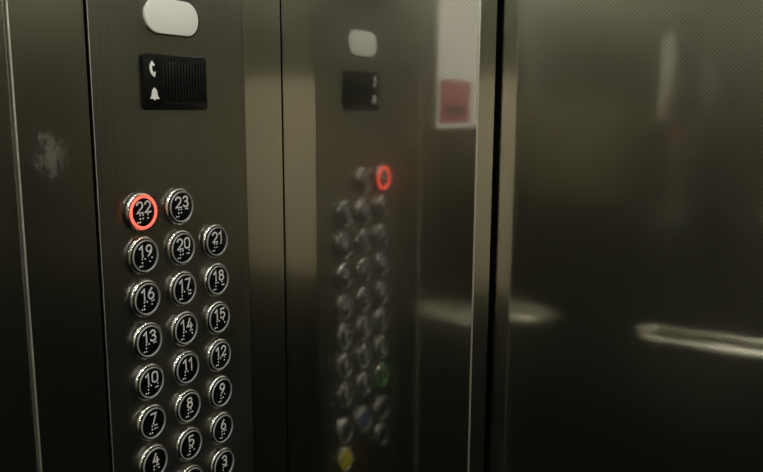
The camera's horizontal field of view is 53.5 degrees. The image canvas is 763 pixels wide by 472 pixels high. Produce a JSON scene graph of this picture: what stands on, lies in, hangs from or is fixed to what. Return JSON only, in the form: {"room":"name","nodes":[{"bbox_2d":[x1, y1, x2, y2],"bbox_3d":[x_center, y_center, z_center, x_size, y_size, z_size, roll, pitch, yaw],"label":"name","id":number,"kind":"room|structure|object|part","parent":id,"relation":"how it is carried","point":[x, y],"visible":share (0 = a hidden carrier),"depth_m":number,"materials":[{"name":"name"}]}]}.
{"room":"elevator interior","nodes":[
{"label":"elevator interior","id":0,"kind":"room"},
{"bbox_2d":[0,0,287,471],"bbox_3d":[-0.488,0.358,0.447,0.030,2.180,1.344,6,11,31],"label":"wall","id":1,"kind":"structure","parent":0,"point":[47,37],"depth_m":0.69,"materials":[{"name":"metal"}]},
{"bbox_2d":[3,0,41,471],"bbox_3d":[-0.322,0.315,0.713,0.032,2.180,0.002,6,11,31],"label":"trim","id":2,"kind":"structure","parent":1,"relation":"attached to","point":[5,2],"depth_m":0.65,"materials":[{"name":"silver metal"}]},
{"bbox_2d":[85,0,253,471],"bbox_3d":[-0.213,0.296,0.858,0.011,1.930,0.209,6,11,31],"label":"control panel","id":3,"kind":"object","parent":1,"relation":"attached to","point":[155,153],"depth_m":0.80,"materials":[{"name":"metal"}]},
{"bbox_3d":[-0.239,-0.024,0.755,0.008,0.039,0.039,6,11,31],"label":"push button","id":4,"kind":"part","parent":3,"relation":"part of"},
{"bbox_3d":[-0.239,0.020,0.762,0.008,0.039,0.039,6,11,31],"label":"push button","id":5,"kind":"part","parent":3,"relation":"part of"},
{"bbox_3d":[-0.239,0.064,0.769,0.008,0.039,0.039,6,11,31],"label":"push button","id":6,"kind":"part","parent":3,"relation":"part of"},
{"bbox_3d":[-0.240,0.107,0.777,0.008,0.039,0.039,6,11,31],"label":"push button","id":7,"kind":"part","parent":3,"relation":"part of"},
{"bbox_3d":[-0.240,0.151,0.784,0.008,0.039,0.039,6,11,31],"label":"push button","id":8,"kind":"part","parent":3,"relation":"part of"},
{"bbox_3d":[-0.240,0.195,0.791,0.008,0.039,0.039,6,11,31],"label":"push button","id":9,"kind":"part","parent":3,"relation":"part of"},
{"bbox_3d":[-0.240,0.239,0.799,0.008,0.039,0.039,6,11,31],"label":"push button","id":10,"kind":"part","parent":3,"relation":"part of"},
{"bbox_2d":[143,0,198,37],"bbox_3d":[-0.212,-0.222,0.769,0.003,0.038,0.075,6,11,31],"label":"lamp","id":11,"kind":"object","parent":3,"relation":"attached to","point":[177,18],"visible":1,"depth_m":0.77,"materials":[{"name":"white plastic"}]},
{"bbox_2d":[140,53,206,109],"bbox_3d":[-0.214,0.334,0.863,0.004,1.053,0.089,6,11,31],"label":"intercom","id":12,"kind":"object","parent":3,"relation":"attached to","point":[168,82],"visible":1,"depth_m":0.77,"materials":[{"name":"black plastic"}]},
{"bbox_2d":[162,61,206,101],"bbox_3d":[-0.205,-0.160,0.788,0.001,0.040,0.060,6,11,31],"label":"speaker grille","id":13,"kind":"object","parent":12,"relation":"attached to","point":[182,81],"depth_m":0.79,"materials":[{"name":"black plastic"}]},
{"bbox_3d":[-0.212,-0.031,0.798,0.008,0.039,0.039,6,11,31],"label":"push button","id":14,"kind":"part","parent":3,"relation":"part of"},
{"bbox_3d":[-0.213,0.013,0.805,0.008,0.039,0.039,6,11,31],"label":"push button","id":15,"kind":"part","parent":3,"relation":"part of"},
{"bbox_3d":[-0.213,0.057,0.812,0.008,0.039,0.039,6,11,31],"label":"push button","id":16,"kind":"part","parent":3,"relation":"part of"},
{"bbox_3d":[-0.213,0.100,0.820,0.008,0.039,0.039,6,11,31],"label":"push button","id":17,"kind":"part","parent":3,"relation":"part of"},
{"bbox_3d":[-0.213,0.144,0.827,0.008,0.039,0.039,6,11,31],"label":"push button","id":18,"kind":"part","parent":3,"relation":"part of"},
{"bbox_3d":[-0.213,0.188,0.835,0.008,0.039,0.039,6,11,31],"label":"push button","id":19,"kind":"part","parent":3,"relation":"part of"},
{"bbox_3d":[-0.214,0.232,0.842,0.008,0.039,0.039,6,11,31],"label":"push button","id":20,"kind":"part","parent":3,"relation":"part of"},
{"bbox_3d":[-0.214,0.276,0.849,0.008,0.039,0.039,6,11,31],"label":"push button","id":21,"kind":"part","parent":3,"relation":"part of","materials":[{"name":"silver metal"}]},
{"bbox_3d":[-0.186,0.006,0.848,0.008,0.039,0.039,6,11,31],"label":"push button","id":22,"kind":"part","parent":3,"relation":"part of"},
{"bbox_3d":[-0.186,0.050,0.856,0.008,0.039,0.039,6,11,31],"label":"push button","id":23,"kind":"part","parent":3,"relation":"part of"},
{"bbox_3d":[-0.186,0.093,0.863,0.008,0.039,0.039,6,11,31],"label":"push button","id":24,"kind":"part","parent":3,"relation":"part of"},
{"bbox_3d":[-0.187,0.137,0.870,0.008,0.039,0.039,6,11,31],"label":"push button","id":25,"kind":"part","parent":3,"relation":"part of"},
{"bbox_3d":[-0.187,0.181,0.878,0.008,0.039,0.039,6,11,31],"label":"push button","id":26,"kind":"part","parent":3,"relation":"part of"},
{"bbox_3d":[-0.187,0.225,0.885,0.008,0.039,0.039,6,11,31],"label":"push button","id":27,"kind":"part","parent":3,"relation":"part of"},
{"bbox_3d":[-0.187,0.269,0.892,0.008,0.039,0.039,6,11,31],"label":"push button","id":28,"kind":"part","parent":3,"relation":"part of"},
{"bbox_2d":[280,0,478,471],"bbox_3d":[-0.010,0.274,0.962,0.283,2.180,0.043,6,11,31],"label":"wall","id":29,"kind":"structure","parent":0,"point":[379,96],"depth_m":0.89,"materials":[{"name":"metal"}]},
{"bbox_2d":[467,0,496,471],"bbox_3d":[0.111,0.287,0.890,0.002,2.180,0.042,6,11,31],"label":"trim","id":30,"kind":"structure","parent":29,"relation":"attached to","point":[488,7],"depth_m":0.84,"materials":[{"name":"metal"}]},
{"bbox_3d":[0.499,0.310,0.763,1.420,2.180,0.020,6,11,31],"label":"wall","id":31,"kind":"structure","parent":0,"visible":0},
{"bbox_2d":[484,0,762,471],"bbox_3d":[0.277,0.292,0.844,0.555,2.170,0.030,6,11,31],"label":"door","id":32,"kind":"structure","parent":31,"relation":"in","point":[625,304],"depth_m":0.79,"materials":[{"name":"metal"}]}
]}

